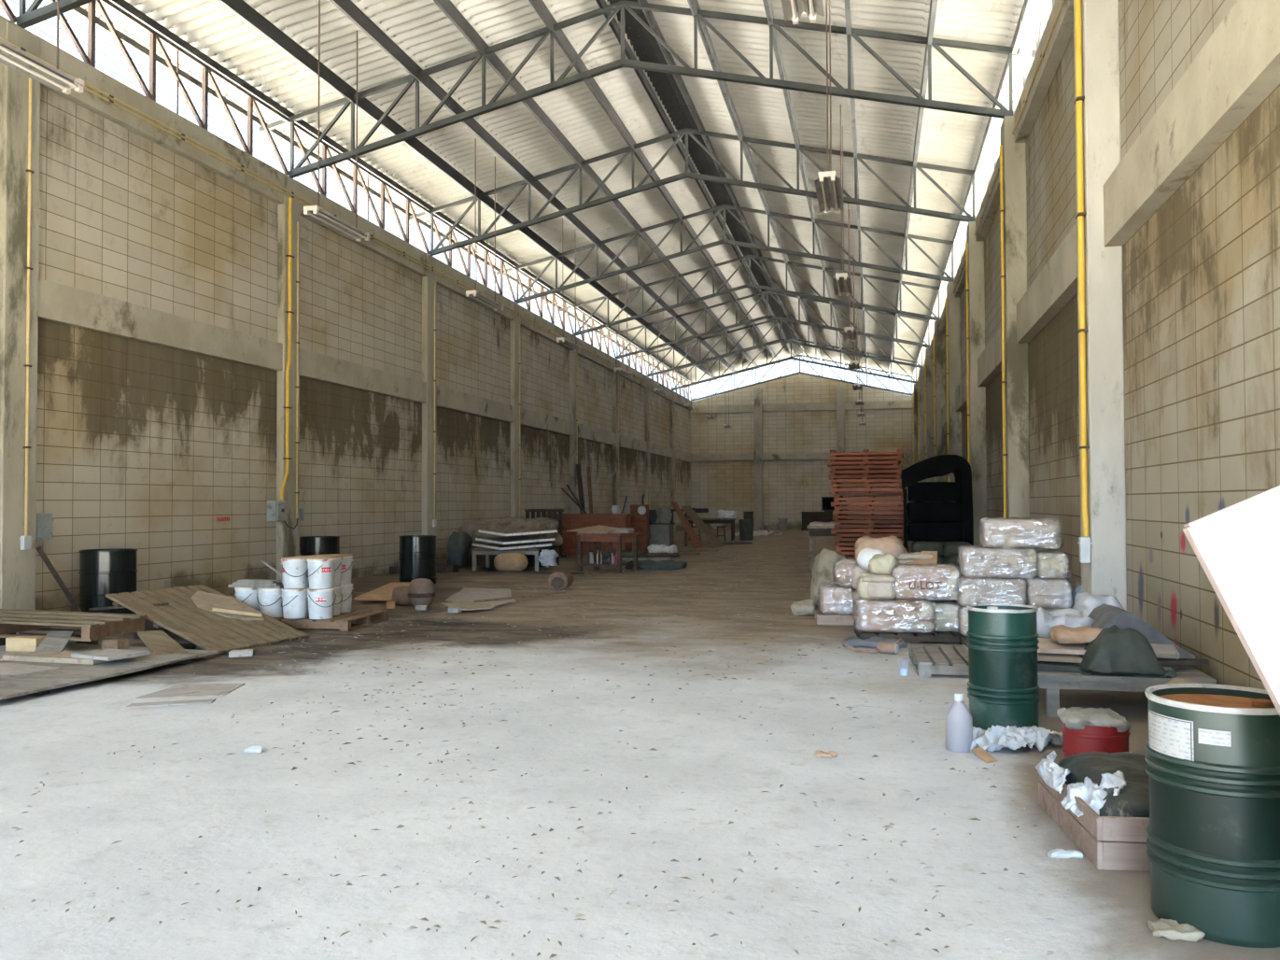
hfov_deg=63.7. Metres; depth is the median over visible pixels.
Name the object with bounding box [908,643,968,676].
pallet
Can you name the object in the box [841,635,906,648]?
heap
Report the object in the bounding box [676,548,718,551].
plank
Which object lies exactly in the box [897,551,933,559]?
sack
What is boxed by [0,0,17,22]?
girder
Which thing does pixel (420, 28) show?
ceiling
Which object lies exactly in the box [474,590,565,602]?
scrap lath
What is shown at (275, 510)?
box
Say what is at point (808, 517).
base cabinet
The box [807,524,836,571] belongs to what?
side table
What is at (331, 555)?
cardboard sheet
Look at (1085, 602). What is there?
bag
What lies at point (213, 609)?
stick
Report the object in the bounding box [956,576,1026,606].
bale
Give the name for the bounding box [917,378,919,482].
conduit
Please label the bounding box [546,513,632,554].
cabinet
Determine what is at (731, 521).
table
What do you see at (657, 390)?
strip light
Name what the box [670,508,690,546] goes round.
trestle
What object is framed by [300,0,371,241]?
strip light
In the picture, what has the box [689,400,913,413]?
trim
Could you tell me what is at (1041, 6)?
wire fence
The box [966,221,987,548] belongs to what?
concrete column
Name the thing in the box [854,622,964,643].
pallet
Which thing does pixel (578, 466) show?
plank
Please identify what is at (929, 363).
concrete column
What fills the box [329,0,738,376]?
purlin
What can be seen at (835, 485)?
pallet
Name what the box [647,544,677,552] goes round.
bag
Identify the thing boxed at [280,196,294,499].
conduit
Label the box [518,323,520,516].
conduit
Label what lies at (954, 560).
sack
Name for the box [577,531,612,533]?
board
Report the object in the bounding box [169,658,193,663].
batten
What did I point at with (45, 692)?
batten
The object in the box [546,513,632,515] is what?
countertop
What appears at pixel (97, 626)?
pallet
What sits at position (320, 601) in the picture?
pail
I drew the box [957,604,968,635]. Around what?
bale
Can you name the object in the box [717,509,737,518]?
heap
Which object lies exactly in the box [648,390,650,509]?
conduit
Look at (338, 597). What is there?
pail
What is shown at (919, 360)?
girder
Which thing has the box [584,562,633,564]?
shelf
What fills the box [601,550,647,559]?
heap
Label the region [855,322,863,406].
strip light
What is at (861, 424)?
strip light
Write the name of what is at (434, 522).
switch box
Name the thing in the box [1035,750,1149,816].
bag
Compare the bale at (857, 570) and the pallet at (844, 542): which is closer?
the bale at (857, 570)
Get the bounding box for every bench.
[472,546,549,571]
[1037,657,1216,717]
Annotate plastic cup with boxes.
[898,659,909,675]
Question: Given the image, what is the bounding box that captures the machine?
[687,507,708,518]
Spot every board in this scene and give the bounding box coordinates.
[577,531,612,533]
[671,501,703,548]
[681,506,723,547]
[1037,636,1087,654]
[1037,652,1083,662]
[1037,661,1101,674]
[1182,485,1279,715]
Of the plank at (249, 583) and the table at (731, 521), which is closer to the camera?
the plank at (249, 583)
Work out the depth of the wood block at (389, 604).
14.69 m
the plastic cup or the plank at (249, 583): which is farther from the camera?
the plank at (249, 583)
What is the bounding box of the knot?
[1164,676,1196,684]
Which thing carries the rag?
on the floor
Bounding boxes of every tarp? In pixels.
[458,516,562,546]
[1075,624,1178,676]
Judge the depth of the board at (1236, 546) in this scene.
3.07 m
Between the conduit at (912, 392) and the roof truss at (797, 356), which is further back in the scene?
the roof truss at (797, 356)
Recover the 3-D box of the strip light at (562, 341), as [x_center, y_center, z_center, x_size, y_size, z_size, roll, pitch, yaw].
[-1.906,-5.242,27.743,0.343,3.312,1.610,0,-1,13]
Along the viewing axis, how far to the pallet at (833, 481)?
19.05 m
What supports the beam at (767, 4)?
attached to the roof truss at (34, 15)
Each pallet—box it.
[0,608,147,641]
[273,609,388,631]
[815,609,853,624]
[826,460,900,467]
[829,450,903,458]
[829,455,901,462]
[829,469,901,475]
[829,474,900,479]
[829,488,902,492]
[830,464,902,470]
[830,478,901,483]
[830,501,903,506]
[830,527,903,534]
[831,483,901,488]
[832,510,903,515]
[832,514,903,520]
[833,496,903,502]
[833,540,903,547]
[834,492,907,497]
[834,506,903,510]
[834,522,903,529]
[834,536,903,542]
[835,519,908,524]
[835,545,909,551]
[836,532,903,537]
[840,549,855,554]
[843,554,855,559]
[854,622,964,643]
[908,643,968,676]
[959,635,968,647]
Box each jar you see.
[407,577,435,607]
[589,550,593,563]
[596,548,602,563]
[608,550,614,563]
[614,549,617,564]
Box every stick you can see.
[211,606,262,617]
[561,487,586,513]
[565,484,584,513]
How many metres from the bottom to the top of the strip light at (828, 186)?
3.426 m
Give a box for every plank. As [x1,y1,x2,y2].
[33,630,73,652]
[88,602,168,610]
[137,630,188,654]
[228,584,283,588]
[232,581,282,585]
[237,578,281,583]
[389,564,458,574]
[485,570,583,574]
[576,463,585,513]
[586,466,592,513]
[593,554,679,558]
[607,557,670,561]
[647,551,700,554]
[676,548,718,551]
[1150,643,1179,659]
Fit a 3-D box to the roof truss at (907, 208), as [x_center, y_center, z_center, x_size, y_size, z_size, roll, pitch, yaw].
[1.043,-6.597,22.997,13.520,2.503,0.100,0,-1,13]
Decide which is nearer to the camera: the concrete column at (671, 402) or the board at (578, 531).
the board at (578, 531)
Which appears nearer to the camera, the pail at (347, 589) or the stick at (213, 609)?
the stick at (213, 609)
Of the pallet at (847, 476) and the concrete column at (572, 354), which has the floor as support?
the concrete column at (572, 354)
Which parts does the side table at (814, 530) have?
leg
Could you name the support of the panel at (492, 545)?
on the bench at (487, 552)
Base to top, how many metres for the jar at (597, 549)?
0.320 m
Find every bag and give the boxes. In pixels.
[538,548,558,565]
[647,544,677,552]
[854,534,908,562]
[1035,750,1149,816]
[1036,606,1094,637]
[1050,624,1102,644]
[1072,591,1124,617]
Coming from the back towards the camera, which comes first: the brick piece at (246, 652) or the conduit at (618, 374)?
the conduit at (618, 374)
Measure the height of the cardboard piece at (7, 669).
0.010 m
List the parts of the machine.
arm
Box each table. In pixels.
[576,532,639,573]
[687,518,736,540]
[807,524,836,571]
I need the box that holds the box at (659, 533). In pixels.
[648,522,675,546]
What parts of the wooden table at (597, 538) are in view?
leg, leg, leg, leg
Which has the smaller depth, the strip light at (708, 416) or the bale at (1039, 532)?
the bale at (1039, 532)
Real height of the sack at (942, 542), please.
0.398 m
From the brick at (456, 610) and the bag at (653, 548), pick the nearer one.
the brick at (456, 610)
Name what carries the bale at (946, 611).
on the pallet at (934, 636)
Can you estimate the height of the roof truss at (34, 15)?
2.503 m
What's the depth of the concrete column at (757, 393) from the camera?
58.29 m
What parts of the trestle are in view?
leg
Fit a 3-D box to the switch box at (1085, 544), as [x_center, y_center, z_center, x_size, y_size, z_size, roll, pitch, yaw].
[4.167,0.653,9.648,0.106,0.240,0.116,0,-1,13]
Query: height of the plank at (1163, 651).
0.088 m
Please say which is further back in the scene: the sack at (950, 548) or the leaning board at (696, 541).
the leaning board at (696, 541)
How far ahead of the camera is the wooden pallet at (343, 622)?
12.30 m
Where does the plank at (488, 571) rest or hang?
on the floor
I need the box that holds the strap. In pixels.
[843,638,901,652]
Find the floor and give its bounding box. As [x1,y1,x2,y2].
[0,529,1279,959]
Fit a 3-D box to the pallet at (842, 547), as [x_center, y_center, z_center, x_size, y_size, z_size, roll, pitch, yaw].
[4.398,1.289,19.452,1.300,0.083,1.050,-1,-1,16]
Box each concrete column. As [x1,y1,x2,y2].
[0,21,41,617]
[276,175,300,582]
[421,254,436,534]
[509,303,520,516]
[569,336,577,513]
[612,359,618,505]
[644,377,649,509]
[669,391,675,532]
[753,388,762,529]
[836,384,845,506]
[913,383,918,502]
[918,367,925,502]
[925,348,934,502]
[934,320,946,481]
[946,281,962,502]
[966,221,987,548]
[999,115,1030,579]
[1073,0,1127,611]
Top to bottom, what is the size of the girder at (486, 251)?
1.030 m
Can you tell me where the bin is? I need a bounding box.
[738,519,754,540]
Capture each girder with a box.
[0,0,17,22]
[289,122,430,253]
[429,213,516,302]
[515,269,574,335]
[576,307,616,358]
[615,335,647,376]
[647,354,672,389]
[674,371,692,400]
[912,363,917,392]
[916,347,923,381]
[922,322,930,365]
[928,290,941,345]
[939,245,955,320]
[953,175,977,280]
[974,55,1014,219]
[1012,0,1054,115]
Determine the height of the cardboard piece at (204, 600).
0.298 m
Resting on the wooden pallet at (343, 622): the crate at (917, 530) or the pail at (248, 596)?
the pail at (248, 596)
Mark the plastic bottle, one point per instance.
(959, 720)
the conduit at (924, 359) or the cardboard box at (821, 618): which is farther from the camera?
the conduit at (924, 359)
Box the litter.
[0,548,1071,959]
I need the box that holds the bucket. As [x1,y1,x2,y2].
[1056,706,1130,759]
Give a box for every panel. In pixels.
[472,542,551,549]
[475,534,554,544]
[478,527,557,535]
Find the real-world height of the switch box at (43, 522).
0.340 m
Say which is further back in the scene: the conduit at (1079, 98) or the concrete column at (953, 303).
the concrete column at (953, 303)
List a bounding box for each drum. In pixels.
[78,548,138,619]
[300,535,339,587]
[398,534,436,584]
[966,603,1040,730]
[1144,683,1279,947]
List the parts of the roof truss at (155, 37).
rod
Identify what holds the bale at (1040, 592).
on the bale at (1046, 609)
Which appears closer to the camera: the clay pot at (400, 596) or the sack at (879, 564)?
the sack at (879, 564)
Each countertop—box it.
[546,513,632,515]
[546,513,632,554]
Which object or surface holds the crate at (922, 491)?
on the crate at (918, 511)
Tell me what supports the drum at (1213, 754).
on the floor
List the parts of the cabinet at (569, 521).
panel, panel, panel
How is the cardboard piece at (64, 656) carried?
on the plywood sheet at (69, 674)
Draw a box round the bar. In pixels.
[1158,659,1209,665]
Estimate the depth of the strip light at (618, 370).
33.79 m
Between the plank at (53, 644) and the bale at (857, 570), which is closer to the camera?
the plank at (53, 644)
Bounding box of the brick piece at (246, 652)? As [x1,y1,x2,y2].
[228,648,253,657]
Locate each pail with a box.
[234,587,259,610]
[257,587,283,618]
[281,558,308,588]
[281,587,309,618]
[306,558,335,589]
[306,587,335,618]
[333,556,342,586]
[333,585,342,615]
[339,583,353,613]
[340,555,353,584]
[778,518,787,529]
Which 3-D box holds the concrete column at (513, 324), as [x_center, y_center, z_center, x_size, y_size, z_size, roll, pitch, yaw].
[-3.643,-1.479,30.154,0.145,7.330,0.520,0,-1,13]
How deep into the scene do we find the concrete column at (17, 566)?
12.51 m
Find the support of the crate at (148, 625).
on the floor
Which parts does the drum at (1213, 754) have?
label frame, lid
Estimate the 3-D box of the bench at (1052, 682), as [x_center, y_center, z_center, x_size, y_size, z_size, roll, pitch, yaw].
[3.384,1.498,7.497,1.180,0.300,1.020,0,-1,13]
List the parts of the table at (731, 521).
leg, leg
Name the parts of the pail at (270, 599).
lid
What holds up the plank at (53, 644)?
on the cardboard piece at (64, 656)
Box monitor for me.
[821,496,834,511]
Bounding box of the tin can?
[876,641,898,654]
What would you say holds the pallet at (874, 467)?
on the pallet at (859, 471)
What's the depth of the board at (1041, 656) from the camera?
7.28 m
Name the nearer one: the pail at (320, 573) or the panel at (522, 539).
the pail at (320, 573)
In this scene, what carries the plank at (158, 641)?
on the plywood sheet at (69, 674)
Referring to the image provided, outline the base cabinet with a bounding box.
[801,511,847,530]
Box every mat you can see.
[625,559,687,569]
[707,540,752,544]
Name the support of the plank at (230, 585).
on the pail at (270, 599)
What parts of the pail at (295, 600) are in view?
lid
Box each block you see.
[5,635,47,651]
[101,637,128,649]
[386,601,394,608]
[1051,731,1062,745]
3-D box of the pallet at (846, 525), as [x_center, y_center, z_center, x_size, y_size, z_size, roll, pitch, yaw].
[4.356,0.872,19.455,1.300,0.083,1.050,-1,-1,13]
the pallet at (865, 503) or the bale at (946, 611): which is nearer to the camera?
the bale at (946, 611)
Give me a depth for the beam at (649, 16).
22.68 m
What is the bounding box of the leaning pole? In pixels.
[35,546,86,619]
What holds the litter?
on the floor
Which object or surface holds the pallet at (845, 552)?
on the pallet at (848, 556)
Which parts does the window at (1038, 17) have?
rod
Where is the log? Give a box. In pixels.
[548,569,573,590]
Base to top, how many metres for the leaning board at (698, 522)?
1.447 m
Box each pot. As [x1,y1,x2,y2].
[392,585,411,605]
[611,505,619,513]
[648,509,657,522]
[657,507,672,522]
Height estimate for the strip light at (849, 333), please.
3.426 m
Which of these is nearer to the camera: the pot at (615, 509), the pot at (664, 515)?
the pot at (615, 509)
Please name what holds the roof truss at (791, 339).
on the beam at (68, 63)
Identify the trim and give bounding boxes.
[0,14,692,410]
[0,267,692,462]
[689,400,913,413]
[691,451,913,460]
[912,0,1073,403]
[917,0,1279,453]
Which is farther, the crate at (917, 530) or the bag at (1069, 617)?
the crate at (917, 530)
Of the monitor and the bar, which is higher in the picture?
the monitor
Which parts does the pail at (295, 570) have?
lid, wire handle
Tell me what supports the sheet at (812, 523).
on the side table at (814, 530)
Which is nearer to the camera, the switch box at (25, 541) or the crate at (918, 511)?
the switch box at (25, 541)
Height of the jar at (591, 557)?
0.280 m
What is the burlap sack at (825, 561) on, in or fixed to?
on the floor
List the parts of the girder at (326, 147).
rod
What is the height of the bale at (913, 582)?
0.395 m
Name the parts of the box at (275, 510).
door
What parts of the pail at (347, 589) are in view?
lid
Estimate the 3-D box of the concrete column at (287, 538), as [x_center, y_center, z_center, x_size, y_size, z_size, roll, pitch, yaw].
[-6.298,-1.736,18.454,0.145,7.330,0.520,0,-1,13]
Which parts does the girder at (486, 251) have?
rod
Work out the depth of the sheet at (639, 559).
25.51 m
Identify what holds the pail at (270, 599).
on the wooden pallet at (343, 622)
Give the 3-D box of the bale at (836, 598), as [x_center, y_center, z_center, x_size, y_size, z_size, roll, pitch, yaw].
[2.443,1.463,12.795,0.483,0.374,0.580,0,-1,7]
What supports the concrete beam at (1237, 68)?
attached to the wall at (1202, 274)
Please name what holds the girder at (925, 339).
on the trim at (1063, 28)
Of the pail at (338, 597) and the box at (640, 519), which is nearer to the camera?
the pail at (338, 597)
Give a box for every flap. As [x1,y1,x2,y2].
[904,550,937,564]
[970,745,997,762]
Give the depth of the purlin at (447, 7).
21.53 m
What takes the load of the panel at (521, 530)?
on the panel at (522, 539)
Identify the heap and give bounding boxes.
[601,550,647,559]
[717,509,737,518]
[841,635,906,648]
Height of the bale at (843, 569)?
0.360 m
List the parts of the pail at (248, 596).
lid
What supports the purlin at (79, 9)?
attached to the roof truss at (34, 15)
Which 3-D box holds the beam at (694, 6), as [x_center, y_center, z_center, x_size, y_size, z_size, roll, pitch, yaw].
[3.608,-7.452,28.781,0.070,0.250,62.400,0,-1,13]
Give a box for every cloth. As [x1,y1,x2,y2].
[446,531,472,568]
[612,527,633,533]
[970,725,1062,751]
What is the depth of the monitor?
55.51 m
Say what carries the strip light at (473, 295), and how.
hanging from the ceiling at (420, 28)
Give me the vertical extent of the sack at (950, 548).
0.252 m
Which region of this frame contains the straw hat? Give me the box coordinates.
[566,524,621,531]
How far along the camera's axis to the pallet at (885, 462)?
19.09 m
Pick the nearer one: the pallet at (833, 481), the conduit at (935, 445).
the pallet at (833, 481)
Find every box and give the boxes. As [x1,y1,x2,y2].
[18,535,32,549]
[35,513,54,540]
[266,500,285,520]
[298,507,304,520]
[432,520,436,526]
[630,493,648,550]
[648,522,675,546]
[743,511,753,519]
[1077,536,1092,562]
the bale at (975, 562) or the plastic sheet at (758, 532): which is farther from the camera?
the plastic sheet at (758, 532)
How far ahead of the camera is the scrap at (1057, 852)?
4.31 m
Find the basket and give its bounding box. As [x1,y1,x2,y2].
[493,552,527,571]
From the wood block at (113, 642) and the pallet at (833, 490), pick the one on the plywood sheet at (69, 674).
the wood block at (113, 642)
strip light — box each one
[0,0,86,94]
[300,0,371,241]
[464,138,506,310]
[554,218,582,351]
[613,274,633,377]
[652,305,669,395]
[682,371,694,409]
[704,351,715,420]
[722,395,731,428]
[780,0,824,24]
[814,0,843,214]
[832,104,852,295]
[842,203,857,341]
[848,254,859,370]
[852,294,862,391]
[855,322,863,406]
[858,344,864,417]
[858,364,865,426]
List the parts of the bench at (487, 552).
leg, leg, leg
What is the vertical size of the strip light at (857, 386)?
3.426 m
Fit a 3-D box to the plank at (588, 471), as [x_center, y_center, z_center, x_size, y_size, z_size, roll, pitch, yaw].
[-1.675,0.919,35.206,0.120,2.765,0.473,1,-2,-32]
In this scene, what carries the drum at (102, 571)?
on the floor
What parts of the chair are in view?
rail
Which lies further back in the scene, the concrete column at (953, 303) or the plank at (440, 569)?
the concrete column at (953, 303)
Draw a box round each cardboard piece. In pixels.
[0,646,28,661]
[0,662,61,677]
[2,650,121,664]
[70,648,149,661]
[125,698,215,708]
[135,683,245,698]
[190,590,264,619]
[440,600,495,610]
[444,587,517,605]
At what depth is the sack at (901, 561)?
11.99 m
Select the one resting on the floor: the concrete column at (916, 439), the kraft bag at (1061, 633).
the concrete column at (916, 439)
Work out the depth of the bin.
40.71 m
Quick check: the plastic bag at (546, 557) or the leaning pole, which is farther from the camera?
the plastic bag at (546, 557)
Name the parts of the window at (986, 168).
rod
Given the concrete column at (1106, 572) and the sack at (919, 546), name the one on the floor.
the concrete column at (1106, 572)
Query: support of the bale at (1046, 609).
on the pallet at (963, 638)
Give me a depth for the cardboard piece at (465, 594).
16.45 m
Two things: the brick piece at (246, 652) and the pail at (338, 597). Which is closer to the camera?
the brick piece at (246, 652)
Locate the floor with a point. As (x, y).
(159, 815)
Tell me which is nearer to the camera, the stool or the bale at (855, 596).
the bale at (855, 596)
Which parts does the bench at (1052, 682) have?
leg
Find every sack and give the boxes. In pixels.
[790,599,817,615]
[809,548,845,604]
[857,548,886,570]
[868,553,899,575]
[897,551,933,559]
[898,558,913,564]
[911,541,948,558]
[912,540,943,556]
[929,555,942,565]
[942,541,972,556]
[942,555,960,571]
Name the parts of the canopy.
post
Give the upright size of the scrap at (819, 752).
0.031 m
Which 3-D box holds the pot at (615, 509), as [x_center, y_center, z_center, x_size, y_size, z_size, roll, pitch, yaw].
[-0.707,0.860,30.091,0.260,0.247,0.260,0,-1,13]
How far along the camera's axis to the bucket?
5.62 m
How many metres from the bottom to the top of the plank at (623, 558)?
0.060 m
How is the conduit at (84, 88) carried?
attached to the wall at (142, 446)
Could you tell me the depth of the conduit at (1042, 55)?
14.31 m
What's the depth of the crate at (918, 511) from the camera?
18.54 m
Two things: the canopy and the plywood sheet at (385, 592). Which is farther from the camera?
the canopy
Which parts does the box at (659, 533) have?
panel, panel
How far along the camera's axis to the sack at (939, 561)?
17.46 m
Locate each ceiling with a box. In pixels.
[71,0,795,383]
[647,0,1051,376]
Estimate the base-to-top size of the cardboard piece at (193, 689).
0.006 m
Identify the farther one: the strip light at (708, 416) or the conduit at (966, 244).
the strip light at (708, 416)
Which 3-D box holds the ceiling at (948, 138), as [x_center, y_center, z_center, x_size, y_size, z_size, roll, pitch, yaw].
[5.921,-7.089,28.294,6.601,1.612,62.689,0,-1,13]
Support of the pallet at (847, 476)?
on the pallet at (833, 481)
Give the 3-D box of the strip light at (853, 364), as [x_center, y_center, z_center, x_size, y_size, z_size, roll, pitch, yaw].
[6.707,-5.226,32.311,0.343,3.426,1.610,0,-1,13]
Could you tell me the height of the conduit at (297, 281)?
5.350 m
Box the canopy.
[900,454,973,550]
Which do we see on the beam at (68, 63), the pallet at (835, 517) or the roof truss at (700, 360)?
the roof truss at (700, 360)
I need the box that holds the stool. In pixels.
[716,525,726,541]
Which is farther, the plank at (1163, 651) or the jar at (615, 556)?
the jar at (615, 556)
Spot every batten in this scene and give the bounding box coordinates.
[23,689,49,696]
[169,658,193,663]
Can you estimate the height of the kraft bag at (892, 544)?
0.341 m
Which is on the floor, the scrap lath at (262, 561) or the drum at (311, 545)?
the drum at (311, 545)
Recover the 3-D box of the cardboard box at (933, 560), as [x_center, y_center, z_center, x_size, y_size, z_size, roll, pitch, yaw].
[3.270,0.906,11.990,0.380,0.153,0.186,0,-1,13]
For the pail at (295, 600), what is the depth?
12.31 m
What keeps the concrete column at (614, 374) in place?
on the floor
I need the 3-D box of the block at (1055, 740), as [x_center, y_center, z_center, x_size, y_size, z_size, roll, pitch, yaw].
[2.598,1.587,6.329,0.133,0.073,0.077,0,-1,13]
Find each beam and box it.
[595,0,796,357]
[606,0,803,354]
[637,0,807,359]
[687,0,823,363]
[762,0,844,365]
[888,0,937,373]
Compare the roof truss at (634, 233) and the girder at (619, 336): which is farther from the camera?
the girder at (619, 336)
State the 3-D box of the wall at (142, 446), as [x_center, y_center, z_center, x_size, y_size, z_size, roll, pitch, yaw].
[-3.795,-1.484,30.151,0.150,7.340,60.250,0,-1,13]
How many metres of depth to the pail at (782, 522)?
57.03 m
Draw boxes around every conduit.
[0,36,690,405]
[22,78,33,535]
[83,86,684,403]
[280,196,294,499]
[283,518,298,529]
[295,221,300,518]
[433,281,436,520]
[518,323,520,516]
[576,352,577,513]
[618,374,619,505]
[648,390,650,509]
[674,423,675,501]
[912,0,1064,400]
[912,392,914,502]
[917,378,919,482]
[924,359,927,502]
[932,334,936,502]
[945,297,949,481]
[965,242,970,464]
[999,144,1007,519]
[1074,0,1089,536]
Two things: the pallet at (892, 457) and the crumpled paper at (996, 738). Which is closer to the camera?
the crumpled paper at (996, 738)
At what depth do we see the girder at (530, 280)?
33.16 m
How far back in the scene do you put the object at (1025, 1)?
19.53 m
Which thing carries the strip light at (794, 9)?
hanging from the ceiling at (948, 138)
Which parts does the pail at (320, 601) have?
lid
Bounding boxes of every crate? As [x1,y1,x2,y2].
[0,632,15,646]
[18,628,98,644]
[134,613,183,638]
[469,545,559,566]
[907,481,961,501]
[907,501,962,521]
[907,520,962,541]
[1038,760,1150,871]
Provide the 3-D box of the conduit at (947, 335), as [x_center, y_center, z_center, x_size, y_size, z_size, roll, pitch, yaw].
[8.160,-1.971,27.302,0.056,5.700,0.106,0,-1,13]
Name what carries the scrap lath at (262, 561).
on the plank at (244, 580)
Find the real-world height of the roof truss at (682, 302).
2.503 m
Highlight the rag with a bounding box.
[1147,917,1205,942]
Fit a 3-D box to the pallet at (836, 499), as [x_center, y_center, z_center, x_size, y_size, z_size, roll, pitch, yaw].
[4.359,0.371,19.479,1.300,0.083,1.050,-1,-1,14]
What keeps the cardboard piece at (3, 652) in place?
on the plywood sheet at (69, 674)
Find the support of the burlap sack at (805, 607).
on the floor
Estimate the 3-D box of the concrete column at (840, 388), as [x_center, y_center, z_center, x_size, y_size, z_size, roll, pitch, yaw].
[11.202,-1.273,57.374,0.440,8.050,0.220,0,-1,13]
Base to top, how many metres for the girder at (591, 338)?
1.030 m
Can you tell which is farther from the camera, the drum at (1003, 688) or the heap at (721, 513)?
the heap at (721, 513)
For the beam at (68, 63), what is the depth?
17.00 m
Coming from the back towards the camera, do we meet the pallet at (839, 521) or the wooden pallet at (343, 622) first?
the pallet at (839, 521)
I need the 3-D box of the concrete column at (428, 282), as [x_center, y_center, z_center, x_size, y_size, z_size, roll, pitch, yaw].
[-4.971,-1.608,24.304,0.145,7.330,0.520,0,-1,13]
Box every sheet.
[0,642,217,700]
[105,584,308,654]
[279,553,354,559]
[354,582,409,600]
[625,559,665,562]
[734,530,782,535]
[809,521,835,525]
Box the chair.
[524,508,566,557]
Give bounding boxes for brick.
[415,604,428,610]
[448,606,461,613]
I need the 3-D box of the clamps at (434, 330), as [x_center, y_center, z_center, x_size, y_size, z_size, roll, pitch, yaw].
[-4.851,-1.877,24.344,0.045,5.630,0.084,0,-1,13]
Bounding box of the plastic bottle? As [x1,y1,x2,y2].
[945,692,972,752]
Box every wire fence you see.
[953,5,1051,272]
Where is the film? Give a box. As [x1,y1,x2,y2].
[1069,585,1081,608]
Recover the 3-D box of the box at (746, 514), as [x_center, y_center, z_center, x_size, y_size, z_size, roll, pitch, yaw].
[6.066,2.267,57.652,0.540,1.020,0.440,0,-1,13]
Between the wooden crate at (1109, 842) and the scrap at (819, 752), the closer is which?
the wooden crate at (1109, 842)
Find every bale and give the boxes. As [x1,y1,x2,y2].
[819,583,854,614]
[834,559,857,587]
[852,562,902,589]
[852,589,899,618]
[854,597,935,632]
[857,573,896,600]
[889,564,959,600]
[929,600,959,631]
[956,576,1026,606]
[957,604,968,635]
[958,546,1037,577]
[980,518,1061,548]
[1024,576,1072,607]
[1036,550,1069,578]
[1042,607,1065,611]
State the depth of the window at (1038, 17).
14.34 m
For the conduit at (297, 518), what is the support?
hanging from the box at (275, 510)
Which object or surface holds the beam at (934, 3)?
attached to the roof truss at (34, 15)
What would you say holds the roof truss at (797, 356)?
attached to the wall at (791, 487)
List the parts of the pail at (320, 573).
lid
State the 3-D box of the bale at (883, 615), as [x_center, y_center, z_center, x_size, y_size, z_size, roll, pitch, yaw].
[2.745,1.451,11.157,0.879,0.362,0.541,0,-1,7]
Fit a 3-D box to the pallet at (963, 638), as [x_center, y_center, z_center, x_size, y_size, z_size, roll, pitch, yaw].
[4.024,1.677,10.899,1.250,0.090,0.961,0,-1,13]
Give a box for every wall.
[35,85,690,618]
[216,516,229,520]
[689,373,914,529]
[944,0,1279,689]
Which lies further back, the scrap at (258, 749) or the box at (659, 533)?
the box at (659, 533)
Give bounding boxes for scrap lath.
[260,560,282,576]
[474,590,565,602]
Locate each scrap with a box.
[244,745,265,753]
[814,749,837,757]
[1047,848,1083,858]
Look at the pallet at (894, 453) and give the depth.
19.04 m
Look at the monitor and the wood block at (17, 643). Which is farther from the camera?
the monitor
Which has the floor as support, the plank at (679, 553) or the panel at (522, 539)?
the plank at (679, 553)
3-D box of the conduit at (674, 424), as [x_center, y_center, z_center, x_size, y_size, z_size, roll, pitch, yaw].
[1.786,-1.236,53.594,0.045,5.630,0.084,0,-1,13]
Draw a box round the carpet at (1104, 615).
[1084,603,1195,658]
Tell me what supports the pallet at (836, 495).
on the pallet at (836, 499)
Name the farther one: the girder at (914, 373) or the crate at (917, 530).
the girder at (914, 373)
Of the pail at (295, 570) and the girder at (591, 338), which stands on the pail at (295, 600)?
the pail at (295, 570)
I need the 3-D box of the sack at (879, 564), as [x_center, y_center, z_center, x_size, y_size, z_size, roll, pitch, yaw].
[2.675,0.922,11.327,0.333,0.230,0.331,0,-1,13]
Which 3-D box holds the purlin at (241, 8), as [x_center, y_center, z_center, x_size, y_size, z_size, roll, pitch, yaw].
[-2.387,-6.531,30.121,0.070,0.250,62.400,0,-1,13]
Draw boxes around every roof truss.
[15,0,95,28]
[48,0,289,175]
[258,0,1036,178]
[409,127,986,255]
[496,204,956,303]
[559,254,939,336]
[601,290,929,359]
[636,317,922,377]
[661,337,916,390]
[683,354,912,401]
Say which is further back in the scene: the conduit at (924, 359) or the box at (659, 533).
the conduit at (924, 359)
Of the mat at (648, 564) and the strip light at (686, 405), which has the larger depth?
the strip light at (686, 405)
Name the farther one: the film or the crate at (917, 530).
the crate at (917, 530)
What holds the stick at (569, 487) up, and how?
on the cabinet at (569, 521)
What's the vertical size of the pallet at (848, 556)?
0.083 m

